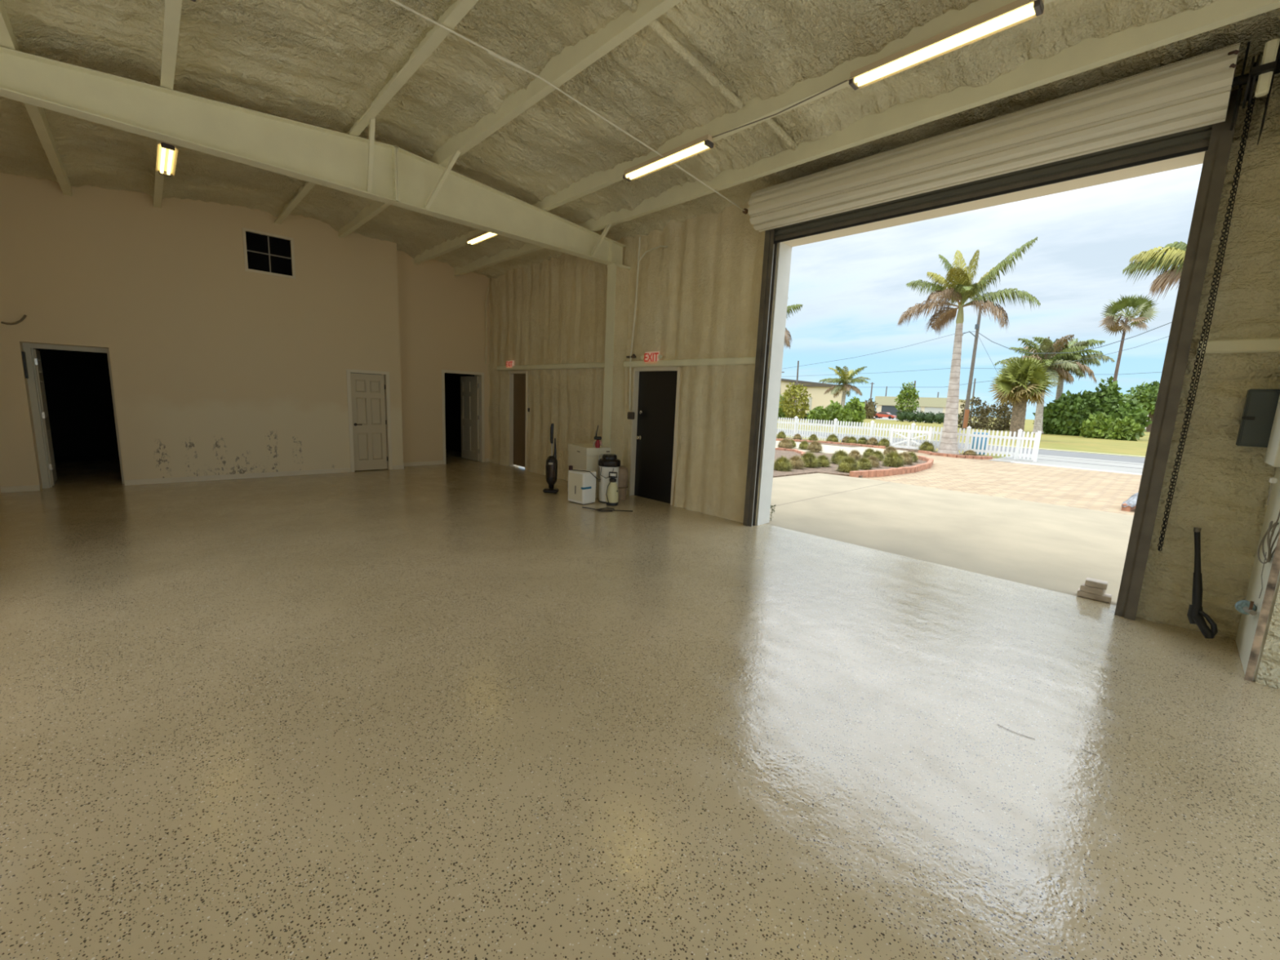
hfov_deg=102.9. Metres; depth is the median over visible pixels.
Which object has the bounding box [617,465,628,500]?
bucket
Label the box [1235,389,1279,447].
box
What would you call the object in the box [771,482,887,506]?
joint
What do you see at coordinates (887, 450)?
clump
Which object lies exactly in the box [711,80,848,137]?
cable
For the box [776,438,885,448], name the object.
brick edging
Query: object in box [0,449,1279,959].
floor
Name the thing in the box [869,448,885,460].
clump
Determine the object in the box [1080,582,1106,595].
paver
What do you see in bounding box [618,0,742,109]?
strut
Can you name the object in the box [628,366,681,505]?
door
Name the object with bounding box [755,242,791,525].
trim
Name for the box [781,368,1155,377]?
power line
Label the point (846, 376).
palm tree
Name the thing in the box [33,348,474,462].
wall
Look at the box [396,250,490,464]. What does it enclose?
wall
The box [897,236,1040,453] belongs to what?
palm tree
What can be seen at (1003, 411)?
dry shrub
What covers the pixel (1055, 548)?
apron
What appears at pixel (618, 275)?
steel column
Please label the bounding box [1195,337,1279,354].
beam
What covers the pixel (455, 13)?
purlin
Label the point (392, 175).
roof beam
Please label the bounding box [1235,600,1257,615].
valve
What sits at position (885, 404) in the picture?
building
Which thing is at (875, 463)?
clump
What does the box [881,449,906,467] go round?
clump
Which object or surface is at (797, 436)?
clump
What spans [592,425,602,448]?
sprayer
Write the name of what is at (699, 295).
wall
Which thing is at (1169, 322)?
power line
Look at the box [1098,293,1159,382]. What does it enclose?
fan palm
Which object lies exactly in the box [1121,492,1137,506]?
tarp
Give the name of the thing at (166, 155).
strip light
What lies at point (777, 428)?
kerb
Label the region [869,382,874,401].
utility pole
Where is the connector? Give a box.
[1266,477,1277,505]
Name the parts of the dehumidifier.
panel, power cord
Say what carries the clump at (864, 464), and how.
on the bed
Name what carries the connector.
hanging from the steel column at (1257, 640)
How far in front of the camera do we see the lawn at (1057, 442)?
34.84 m
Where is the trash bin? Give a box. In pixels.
[597,453,620,502]
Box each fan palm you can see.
[988,353,1059,436]
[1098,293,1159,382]
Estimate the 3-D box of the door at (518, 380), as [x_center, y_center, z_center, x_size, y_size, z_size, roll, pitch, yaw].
[-2.639,-1.329,11.353,0.235,2.135,0.809,-6,12,-43]
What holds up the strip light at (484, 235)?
attached to the purlin at (757, 108)
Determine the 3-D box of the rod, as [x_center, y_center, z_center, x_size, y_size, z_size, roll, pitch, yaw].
[-0.550,-3.329,4.660,5.356,0.267,0.111,-6,12,-43]
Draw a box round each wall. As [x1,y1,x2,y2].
[0,172,403,490]
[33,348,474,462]
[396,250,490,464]
[474,53,1279,639]
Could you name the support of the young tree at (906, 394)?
on the ground at (1028, 424)
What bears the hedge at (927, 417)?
on the ground at (1028, 424)
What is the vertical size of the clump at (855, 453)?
0.421 m
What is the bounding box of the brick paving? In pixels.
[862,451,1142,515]
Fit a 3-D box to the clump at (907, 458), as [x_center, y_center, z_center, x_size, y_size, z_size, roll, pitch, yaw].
[8.148,-0.688,15.715,0.661,0.478,0.696,1,9,-7]
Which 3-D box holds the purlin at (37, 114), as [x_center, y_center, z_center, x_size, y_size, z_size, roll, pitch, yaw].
[-3.330,-3.113,2.344,0.081,0.250,13.600,-6,12,-43]
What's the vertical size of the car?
1.340 m
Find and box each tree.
[778,382,812,420]
[783,297,802,349]
[818,365,870,407]
[894,381,920,420]
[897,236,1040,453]
[993,334,1093,433]
[1032,336,1115,399]
[1122,240,1186,301]
[1123,380,1159,431]
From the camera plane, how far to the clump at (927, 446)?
21.12 m
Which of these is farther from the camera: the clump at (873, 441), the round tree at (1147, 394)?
the round tree at (1147, 394)
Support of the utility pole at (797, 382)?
on the ground at (1028, 424)
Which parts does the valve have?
tap lever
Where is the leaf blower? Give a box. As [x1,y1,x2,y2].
[1186,527,1217,638]
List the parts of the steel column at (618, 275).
cap plate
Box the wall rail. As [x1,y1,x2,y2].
[496,362,604,370]
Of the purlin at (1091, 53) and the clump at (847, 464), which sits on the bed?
the clump at (847, 464)
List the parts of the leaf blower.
handle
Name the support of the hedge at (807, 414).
on the ground at (1028, 424)
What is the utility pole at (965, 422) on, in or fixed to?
on the ground at (1028, 424)
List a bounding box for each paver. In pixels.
[1076,587,1111,603]
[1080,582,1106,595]
[1084,577,1107,590]
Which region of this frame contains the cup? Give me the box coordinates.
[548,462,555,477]
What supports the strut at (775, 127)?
attached to the ceiling
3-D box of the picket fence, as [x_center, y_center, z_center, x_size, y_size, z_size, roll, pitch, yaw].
[9.781,-2.316,24.318,0.140,1.190,13.700,-6,12,-43]
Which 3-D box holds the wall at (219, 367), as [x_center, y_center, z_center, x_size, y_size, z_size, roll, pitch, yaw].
[-6.863,-2.323,8.505,5.380,4.620,0.300,-6,12,-43]
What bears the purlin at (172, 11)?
attached to the ceiling
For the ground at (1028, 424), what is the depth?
70.21 m
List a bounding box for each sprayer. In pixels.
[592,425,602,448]
[605,471,618,506]
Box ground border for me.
[776,436,986,456]
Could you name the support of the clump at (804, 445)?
on the path
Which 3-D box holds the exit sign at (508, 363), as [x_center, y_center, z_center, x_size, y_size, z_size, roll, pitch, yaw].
[-2.837,-2.522,11.144,0.046,0.160,0.280,-6,12,-43]
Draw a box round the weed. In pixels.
[769,504,776,520]
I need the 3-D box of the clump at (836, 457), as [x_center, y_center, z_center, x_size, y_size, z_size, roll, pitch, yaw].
[5.898,-0.689,15.035,0.765,0.510,0.756,4,9,9]
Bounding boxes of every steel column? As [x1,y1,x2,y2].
[602,262,631,465]
[1235,466,1279,689]
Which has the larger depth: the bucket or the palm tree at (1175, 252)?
the palm tree at (1175, 252)
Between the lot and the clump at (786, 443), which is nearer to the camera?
the clump at (786, 443)
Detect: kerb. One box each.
[777,427,1145,457]
[1010,461,1142,475]
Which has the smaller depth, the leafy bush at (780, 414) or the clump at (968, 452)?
the clump at (968, 452)
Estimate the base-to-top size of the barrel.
0.900 m
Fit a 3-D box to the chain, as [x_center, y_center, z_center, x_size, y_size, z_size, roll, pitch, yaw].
[4.172,-1.048,3.778,0.039,3.257,0.056,6,9,19]
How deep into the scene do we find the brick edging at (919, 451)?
19.47 m
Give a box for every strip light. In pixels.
[155,141,178,177]
[465,231,498,245]
[620,133,715,181]
[846,0,1044,89]
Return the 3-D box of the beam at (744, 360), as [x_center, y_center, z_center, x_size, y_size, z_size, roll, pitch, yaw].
[0.641,-1.747,7.607,0.075,0.095,2.600,-6,12,-43]
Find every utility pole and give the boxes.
[795,360,799,402]
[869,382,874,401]
[961,308,981,430]
[969,377,975,422]
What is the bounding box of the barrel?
[971,431,987,454]
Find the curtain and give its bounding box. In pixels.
[773,124,1213,237]
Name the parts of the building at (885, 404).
garage door, garage door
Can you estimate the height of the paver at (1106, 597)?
0.054 m
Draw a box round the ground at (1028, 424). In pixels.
[786,416,1150,441]
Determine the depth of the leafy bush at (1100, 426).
44.83 m
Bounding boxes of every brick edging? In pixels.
[775,447,805,456]
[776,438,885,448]
[848,453,933,477]
[918,449,992,459]
[1120,502,1135,511]
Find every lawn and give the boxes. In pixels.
[776,434,1013,457]
[777,418,1148,456]
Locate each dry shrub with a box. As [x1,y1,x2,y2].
[863,398,877,418]
[957,395,1013,430]
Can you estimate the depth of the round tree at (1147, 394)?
83.36 m
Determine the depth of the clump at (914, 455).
16.39 m
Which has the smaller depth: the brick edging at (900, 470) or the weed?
the weed
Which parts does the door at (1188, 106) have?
guide rail, guide rail, hoist plate, spring arm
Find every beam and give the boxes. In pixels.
[0,46,626,264]
[623,356,755,367]
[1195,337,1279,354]
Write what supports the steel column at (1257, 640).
on the floor
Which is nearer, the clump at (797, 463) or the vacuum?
the vacuum
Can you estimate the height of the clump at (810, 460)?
0.505 m
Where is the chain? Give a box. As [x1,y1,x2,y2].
[1157,94,1255,551]
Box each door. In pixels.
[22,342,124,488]
[346,368,392,471]
[441,369,484,464]
[507,370,528,470]
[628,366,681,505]
[742,37,1279,620]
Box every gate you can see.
[888,427,933,449]
[1017,431,1041,462]
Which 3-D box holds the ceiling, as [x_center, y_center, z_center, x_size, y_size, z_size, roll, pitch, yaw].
[-1.587,-3.537,4.661,7.700,0.548,14.600,-6,12,-43]
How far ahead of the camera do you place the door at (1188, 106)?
4.14 m
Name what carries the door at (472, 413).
in the wall at (442, 313)
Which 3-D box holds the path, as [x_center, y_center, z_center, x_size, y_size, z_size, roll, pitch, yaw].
[7.047,-1.275,21.546,6.000,0.300,7.200,-6,12,-43]
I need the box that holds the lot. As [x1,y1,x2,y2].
[873,417,962,422]
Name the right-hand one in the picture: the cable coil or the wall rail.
the cable coil
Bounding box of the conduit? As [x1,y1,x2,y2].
[627,236,667,419]
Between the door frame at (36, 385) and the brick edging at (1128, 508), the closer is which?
the door frame at (36, 385)
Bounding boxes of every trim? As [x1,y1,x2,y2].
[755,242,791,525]
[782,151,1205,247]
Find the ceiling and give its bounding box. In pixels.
[0,0,1279,278]
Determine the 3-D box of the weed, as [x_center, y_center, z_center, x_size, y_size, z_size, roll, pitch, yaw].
[1.872,0.456,7.270,0.161,0.253,0.165,-6,12,-43]
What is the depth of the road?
24.11 m
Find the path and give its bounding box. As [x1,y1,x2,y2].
[775,440,908,456]
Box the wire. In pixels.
[1258,551,1266,598]
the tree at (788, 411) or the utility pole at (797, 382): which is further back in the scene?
the utility pole at (797, 382)
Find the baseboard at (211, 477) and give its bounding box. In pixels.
[0,457,488,493]
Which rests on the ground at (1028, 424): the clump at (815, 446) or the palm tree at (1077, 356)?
the palm tree at (1077, 356)
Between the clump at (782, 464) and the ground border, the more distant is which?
the ground border
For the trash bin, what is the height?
0.771 m
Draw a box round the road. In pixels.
[777,428,1145,463]
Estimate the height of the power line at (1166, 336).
3.391 m
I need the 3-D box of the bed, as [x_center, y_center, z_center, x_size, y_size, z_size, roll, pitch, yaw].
[3.656,-0.700,16.880,9.800,0.320,8.900,-6,12,-43]
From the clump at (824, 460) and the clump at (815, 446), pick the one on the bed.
the clump at (824, 460)
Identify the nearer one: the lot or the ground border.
the ground border
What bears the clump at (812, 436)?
on the ground border
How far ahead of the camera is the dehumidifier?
7.85 m
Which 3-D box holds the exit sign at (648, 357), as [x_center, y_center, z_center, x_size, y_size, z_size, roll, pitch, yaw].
[0.189,-1.922,8.034,0.065,0.190,0.460,-6,12,-43]
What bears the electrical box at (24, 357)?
attached to the wall at (219, 367)
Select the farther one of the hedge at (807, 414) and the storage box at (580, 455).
the hedge at (807, 414)
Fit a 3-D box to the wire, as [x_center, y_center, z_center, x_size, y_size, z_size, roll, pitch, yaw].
[4.105,0.628,3.363,0.187,0.287,0.004,-6,12,-43]
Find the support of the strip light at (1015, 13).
attached to the purlin at (757, 108)
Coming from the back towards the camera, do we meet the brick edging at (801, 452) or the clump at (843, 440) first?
the clump at (843, 440)
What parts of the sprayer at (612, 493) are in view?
pump handle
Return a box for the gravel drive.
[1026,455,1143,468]
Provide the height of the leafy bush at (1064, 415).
6.659 m
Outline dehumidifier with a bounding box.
[568,465,600,505]
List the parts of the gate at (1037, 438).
rail, gate post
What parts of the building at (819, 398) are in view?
wall panel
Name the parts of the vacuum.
handle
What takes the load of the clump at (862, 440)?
on the ground border
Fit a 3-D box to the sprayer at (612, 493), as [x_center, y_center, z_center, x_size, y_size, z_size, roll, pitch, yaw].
[-0.424,0.132,7.866,0.192,0.515,0.213,3,9,1]
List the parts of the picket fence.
rail, post, rail, post, rail, post, rail, post, rail, post, rail, post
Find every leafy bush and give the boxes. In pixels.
[777,394,791,418]
[806,396,866,426]
[1031,376,1152,439]
[1078,412,1145,440]
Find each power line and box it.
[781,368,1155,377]
[782,331,973,368]
[860,380,993,387]
[978,322,1171,353]
[1045,336,1168,365]
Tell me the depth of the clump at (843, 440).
24.01 m
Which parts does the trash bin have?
vent panel, lid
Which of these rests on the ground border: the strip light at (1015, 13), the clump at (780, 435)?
the clump at (780, 435)
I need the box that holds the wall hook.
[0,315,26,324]
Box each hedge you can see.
[786,411,808,420]
[895,409,944,423]
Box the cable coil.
[1257,510,1279,564]
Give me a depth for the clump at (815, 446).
18.69 m
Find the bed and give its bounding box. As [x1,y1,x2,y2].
[773,449,927,477]
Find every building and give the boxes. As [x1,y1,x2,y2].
[780,378,831,406]
[794,384,848,413]
[874,395,970,417]
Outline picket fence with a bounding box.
[776,416,1022,459]
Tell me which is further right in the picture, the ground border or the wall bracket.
the ground border
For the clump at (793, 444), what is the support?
on the path
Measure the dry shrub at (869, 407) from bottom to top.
4.435 m
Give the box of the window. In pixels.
[242,227,295,279]
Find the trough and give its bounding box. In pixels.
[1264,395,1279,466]
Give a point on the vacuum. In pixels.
(551, 461)
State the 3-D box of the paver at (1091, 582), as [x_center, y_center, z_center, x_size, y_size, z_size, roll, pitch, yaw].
[4.174,0.947,4.668,0.120,0.054,0.150,-6,13,-45]
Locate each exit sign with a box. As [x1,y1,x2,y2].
[506,360,514,368]
[640,351,662,363]
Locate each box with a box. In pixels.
[21,351,28,378]
[567,443,611,498]
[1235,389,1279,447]
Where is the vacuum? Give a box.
[542,423,559,493]
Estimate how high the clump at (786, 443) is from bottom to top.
0.558 m
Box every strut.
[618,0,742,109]
[764,118,797,150]
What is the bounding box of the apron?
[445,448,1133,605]
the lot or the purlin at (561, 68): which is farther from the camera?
the lot
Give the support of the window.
in the wall at (219, 367)
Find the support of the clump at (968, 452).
on the ground border
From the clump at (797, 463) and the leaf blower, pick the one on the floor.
the leaf blower
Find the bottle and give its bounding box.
[605,481,618,502]
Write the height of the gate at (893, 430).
1.020 m
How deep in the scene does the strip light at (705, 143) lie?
5.33 m
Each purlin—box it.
[0,0,71,195]
[153,0,182,208]
[274,0,478,224]
[338,0,682,238]
[413,0,1054,264]
[453,0,1279,275]
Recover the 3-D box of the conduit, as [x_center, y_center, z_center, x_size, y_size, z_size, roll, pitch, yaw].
[0.113,-2.377,8.072,0.072,2.850,0.732,-6,12,-43]
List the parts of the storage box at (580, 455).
lid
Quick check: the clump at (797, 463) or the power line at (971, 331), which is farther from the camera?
the power line at (971, 331)
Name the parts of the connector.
cord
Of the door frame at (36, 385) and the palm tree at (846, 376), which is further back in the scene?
the palm tree at (846, 376)
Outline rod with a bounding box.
[390,0,747,213]
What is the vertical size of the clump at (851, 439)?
0.481 m
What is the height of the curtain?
0.372 m
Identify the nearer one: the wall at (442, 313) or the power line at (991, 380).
the wall at (442, 313)
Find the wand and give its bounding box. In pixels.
[582,506,632,511]
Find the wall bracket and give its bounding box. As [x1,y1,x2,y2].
[626,354,635,358]
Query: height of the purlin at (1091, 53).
0.250 m
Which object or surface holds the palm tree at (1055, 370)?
on the ground at (1028, 424)
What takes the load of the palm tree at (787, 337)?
on the lawn at (992, 454)
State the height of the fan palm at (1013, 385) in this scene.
6.006 m
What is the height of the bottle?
0.355 m
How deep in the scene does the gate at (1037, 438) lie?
19.03 m
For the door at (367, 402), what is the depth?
10.08 m
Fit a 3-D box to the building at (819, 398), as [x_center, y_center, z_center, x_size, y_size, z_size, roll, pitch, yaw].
[28.638,-12.449,81.254,3.700,5.250,7.550,-6,12,-43]
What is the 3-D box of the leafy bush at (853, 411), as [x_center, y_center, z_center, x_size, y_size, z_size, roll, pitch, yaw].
[20.298,-7.012,52.803,2.780,3.354,8.776,0,9,-13]
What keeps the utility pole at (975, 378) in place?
on the ground at (1028, 424)
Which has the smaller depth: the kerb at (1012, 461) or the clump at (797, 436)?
the kerb at (1012, 461)
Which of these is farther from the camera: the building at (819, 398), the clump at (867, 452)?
the building at (819, 398)
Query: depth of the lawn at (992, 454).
22.48 m
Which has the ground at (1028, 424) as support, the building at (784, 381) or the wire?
the building at (784, 381)
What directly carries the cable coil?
hanging from the steel column at (1257, 640)
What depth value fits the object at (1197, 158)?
4.78 m
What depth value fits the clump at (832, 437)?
23.80 m
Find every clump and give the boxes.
[773,453,792,471]
[776,430,785,438]
[777,435,793,448]
[787,454,804,469]
[789,438,796,448]
[792,433,802,439]
[797,439,809,449]
[798,451,821,467]
[806,439,822,452]
[808,433,818,440]
[815,453,832,466]
[826,432,839,442]
[828,448,848,464]
[835,455,861,473]
[841,435,849,443]
[844,435,857,444]
[847,448,861,460]
[855,456,873,470]
[857,436,868,444]
[862,448,874,457]
[864,437,878,445]
[866,454,880,467]
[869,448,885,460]
[877,438,889,447]
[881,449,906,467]
[882,445,898,457]
[899,450,915,464]
[907,451,919,462]
[918,440,935,451]
[961,449,977,455]
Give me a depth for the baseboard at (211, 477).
8.62 m
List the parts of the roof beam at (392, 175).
splice plate, splice plate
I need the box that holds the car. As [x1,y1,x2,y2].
[875,412,896,418]
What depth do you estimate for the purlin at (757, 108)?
4.61 m

